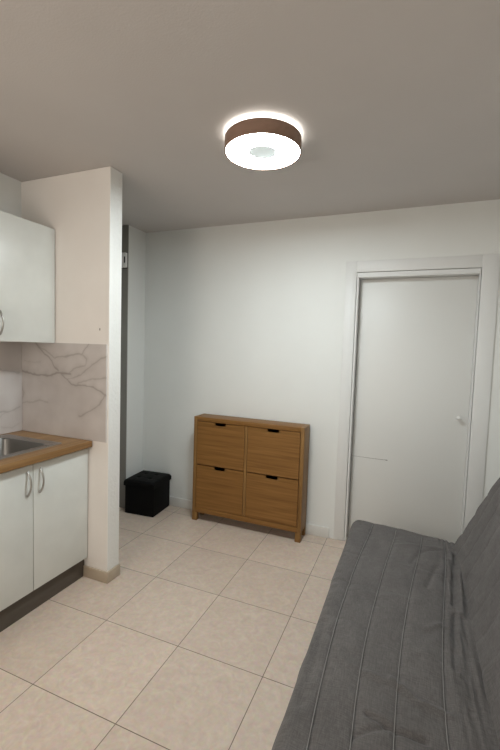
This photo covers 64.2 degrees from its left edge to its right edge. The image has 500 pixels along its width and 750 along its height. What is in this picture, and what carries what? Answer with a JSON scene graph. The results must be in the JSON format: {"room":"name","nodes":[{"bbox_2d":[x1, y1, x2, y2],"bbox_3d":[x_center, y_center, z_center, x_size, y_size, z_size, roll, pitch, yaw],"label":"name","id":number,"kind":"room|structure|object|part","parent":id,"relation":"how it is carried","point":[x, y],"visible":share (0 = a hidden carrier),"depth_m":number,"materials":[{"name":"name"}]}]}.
{"room":"studio apartment","nodes":[
{"label":"studio apartment","id":0,"kind":"room"},
{"bbox_2d":[0,173,21,434],"bbox_3d":[-2.273,0.090,0.993,0.100,2.523,3.689,3,4,22],"label":"wall","id":1,"kind":"structure","parent":0,"point":[10,188],"depth_m":2.53,"materials":[{"name":"paint"}]},
{"bbox_2d":[0,341,21,433],"bbox_3d":[-1.685,0.096,2.301,0.006,0.597,0.810,3,4,22],"label":"wall tile","id":2,"kind":"structure","parent":1,"relation":"attached to","point":[10,352],"depth_m":2.60,"materials":[{"name":"white stone"}]},
{"bbox_2d":[0,211,54,342],"bbox_3d":[-1.506,-0.547,2.212,0.330,0.710,0.787,3,4,22],"label":"upper cabinet","id":3,"kind":"object","parent":1,"relation":"attached to","point":[27,248],"visible":1,"depth_m":2.34,"materials":[{"name":"white laminate"}]},
{"bbox_3d":[-1.369,-0.289,2.195,0.035,0.141,0.013,3,4,22],"label":"handle","id":4,"kind":"part","parent":3,"relation":"part of","materials":[{"name":"metal"}]},
{"bbox_2d":[21,166,122,571],"bbox_3d":[-1.270,0.011,2.631,0.947,2.523,0.107,3,4,22],"label":"wall partition","id":5,"kind":"structure","parent":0,"point":[83,208],"depth_m":2.46,"materials":[{"name":"paint"}]},
{"bbox_2d":[22,342,106,442],"bbox_3d":[-1.200,0.095,2.546,0.718,0.597,0.008,3,4,22],"label":"wall tile","id":6,"kind":"structure","parent":5,"relation":"attached to","point":[64,385],"depth_m":2.53,"materials":[{"name":"white stone"}]},
{"bbox_2d":[83,564,119,583],"bbox_3d":[-0.953,1.255,2.564,0.196,0.072,0.118,3,4,22],"label":"baseboard","id":7,"kind":"structure","parent":5,"relation":"attached to","point":[93,573],"depth_m":2.51,"materials":[{"name":"beige tile"}]},
{"bbox_2d":[126,225,145,478],"bbox_3d":[-1.300,-0.039,3.361,0.240,2.523,1.225,3,4,22],"label":"wall","id":8,"kind":"structure","parent":0,"point":[137,238],"depth_m":3.64,"materials":[{"name":"paint"}]},
{"bbox_2d":[119,225,128,507],"bbox_3d":[-1.160,-0.049,3.570,0.140,2.523,0.012,3,4,22],"label":"trim","id":9,"kind":"structure","parent":8,"relation":"attached to","point":[125,228],"depth_m":3.55,"materials":[{"name":"grey paint"}]},
{"bbox_2d":[122,252,127,268],"bbox_3d":[-1.122,-1.002,3.481,0.107,0.140,0.028,3,4,22],"label":"door chime","id":10,"kind":"object","parent":8,"relation":"attached to","point":[124,254],"visible":0.59,"depth_m":3.46,"materials":[{"name":"white plastic"}]},
{"bbox_2d":[0,505,347,749],"bbox_3d":[-0.592,1.455,1.047,3.550,0.100,5.120,3,4,22],"label":"floor","id":11,"kind":"structure","parent":0,"point":[201,639],"depth_m":1.99,"materials":[{"name":"beige tile"}]},
{"bbox_2d":[0,448,87,631],"bbox_3d":[-1.422,0.872,2.256,0.607,0.846,0.787,3,4,22],"label":"base cabinet","id":12,"kind":"object","parent":11,"relation":"on","point":[44,504],"visible":0.97,"depth_m":2.20,"materials":[{"name":"white laminate"}]},
{"bbox_3d":[-1.252,0.837,1.972,0.018,0.701,0.390,3,4,22],"label":"door","id":13,"kind":"part","parent":12,"relation":"part of","materials":[{"name":"white laminate"}]},
{"bbox_3d":[-1.160,0.578,2.096,0.035,0.141,0.013,3,4,22],"label":"handle","id":14,"kind":"part","parent":12,"relation":"part of","materials":[{"name":"metal"}]},
{"bbox_3d":[-1.131,0.574,2.167,0.035,0.141,0.013,3,4,22],"label":"handle","id":15,"kind":"part","parent":12,"relation":"part of","materials":[{"name":"metal"}]},
{"bbox_2d":[0,430,91,473],"bbox_3d":[-1.415,0.431,2.209,0.610,0.038,0.810,3,4,22],"label":"countertop","id":16,"kind":"structure","parent":12,"relation":"on","point":[69,445],"depth_m":2.25,"materials":[{"name":"brown wood"}]},
{"bbox_2d":[0,434,61,459],"bbox_3d":[-1.446,0.482,2.221,0.482,0.155,0.555,3,4,22],"label":"sink","id":17,"kind":"object","parent":16,"relation":"in","point":[10,445],"visible":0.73,"depth_m":2.43,"materials":[{"name":"metal"}]},
{"bbox_3d":[-1.441,0.484,2.221,0.365,0.152,0.426,3,4,22],"label":"bowl","id":18,"kind":"part","parent":17,"relation":"part of","materials":[{"name":"metal"}]},
{"bbox_3d":[-1.104,0.818,2.335,0.018,0.701,0.388,3,4,22],"label":"door","id":19,"kind":"part","parent":12,"relation":"part of","materials":[{"name":"white laminate"}]},
{"bbox_2d":[124,470,170,516],"bbox_3d":[-0.925,1.063,3.610,0.304,0.310,0.304,3,4,18],"label":"storage ottoman","id":20,"kind":"object","parent":11,"relation":"on","point":[146,492],"visible":1,"depth_m":3.49,"materials":[{"name":"black leather"}]},
{"bbox_3d":[-0.921,0.939,3.602,0.304,0.060,0.304,3,4,18],"label":"lid","id":21,"kind":"part","parent":20,"relation":"part of","materials":[{"name":"black leather"}]},
{"bbox_2d":[192,413,309,542],"bbox_3d":[-0.011,0.820,3.306,0.960,0.900,0.170,3,4,22],"label":"cabinet","id":22,"kind":"object","parent":11,"relation":"on","point":[249,470],"visible":1,"depth_m":3.21,"materials":[{"name":"brown wood"}]},
{"bbox_3d":[-0.441,0.758,3.478,0.030,0.828,0.170,3,4,22],"label":"panel","id":23,"kind":"part","parent":22,"relation":"part of","materials":[{"name":"brown wood"}]},
{"bbox_3d":[-0.024,1.173,3.327,0.899,0.042,0.165,3,4,22],"label":"rail","id":24,"kind":"part","parent":22,"relation":"part of","materials":[{"name":"brown wood"}]},
{"bbox_3d":[0.420,0.809,3.129,0.030,0.828,0.170,3,4,22],"label":"panel","id":25,"kind":"part","parent":22,"relation":"part of","materials":[{"name":"brown wood"}]},
{"bbox_2d":[272,478,499,749],"bbox_3d":[0.729,0.962,1.530,0.936,0.904,1.982,3,4,22],"label":"sofa","id":26,"kind":"object","parent":11,"relation":"on","point":[403,653],"visible":1,"depth_m":1.49,"materials":[{"name":"grey fabric"}]},
{"bbox_3d":[1.009,0.825,1.402,0.336,0.597,1.970,3,4,22],"label":"backrest","id":27,"kind":"part","parent":26,"relation":"part of","materials":[{"name":"grey fabric"}]},
{"bbox_2d":[0,0,499,232],"bbox_3d":[-0.508,-1.160,0.870,3.550,0.100,5.120,3,4,22],"label":"ceiling","id":28,"kind":"structure","parent":0,"point":[393,104],"depth_m":1.65,"materials":[{"name":"paint"}]},
{"bbox_2d":[224,116,301,169],"bbox_3d":[0.063,-1.121,1.936,0.372,0.086,0.372,3,4,22],"label":"ceiling lamp","id":29,"kind":"object","parent":28,"relation":"attached to","point":[257,142],"visible":1,"depth_m":1.85,"materials":[{"name":"brown wood"}]},
{"bbox_2d":[226,133,299,168],"bbox_3d":[0.062,-1.083,1.939,0.360,0.009,0.360,3,4,22],"label":"diffuser","id":30,"kind":"object","parent":29,"relation":"attached to","point":[246,150],"depth_m":1.91,"materials":[{"name":"white plastic"}]},
{"bbox_2d":[143,199,499,540],"bbox_3d":[0.482,0.027,3.234,3.160,2.523,0.120,3,4,22],"label":"wall","id":31,"kind":"structure","parent":0,"point":[246,320],"depth_m":3.26,"materials":[{"name":"paint"}]},
{"bbox_2d":[169,496,328,537],"bbox_3d":[-0.206,1.209,3.508,1.801,0.084,0.012,3,4,22],"label":"baseboard","id":32,"kind":"structure","parent":31,"relation":"attached to","point":[315,530],"depth_m":3.23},
{"bbox_2d":[348,276,477,542],"bbox_3d":[1.185,0.304,2.982,0.794,2.036,0.086,3,4,22],"label":"door","id":33,"kind":"structure","parent":31,"relation":"in","point":[415,343],"depth_m":2.97,"materials":[{"name":"paint"}]},
{"bbox_2d":[333,254,499,540],"bbox_3d":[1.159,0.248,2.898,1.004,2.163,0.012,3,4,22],"label":"trim","id":34,"kind":"structure","parent":31,"relation":"attached to","point":[490,263],"depth_m":2.76,"materials":[{"name":"paint"}]}
]}

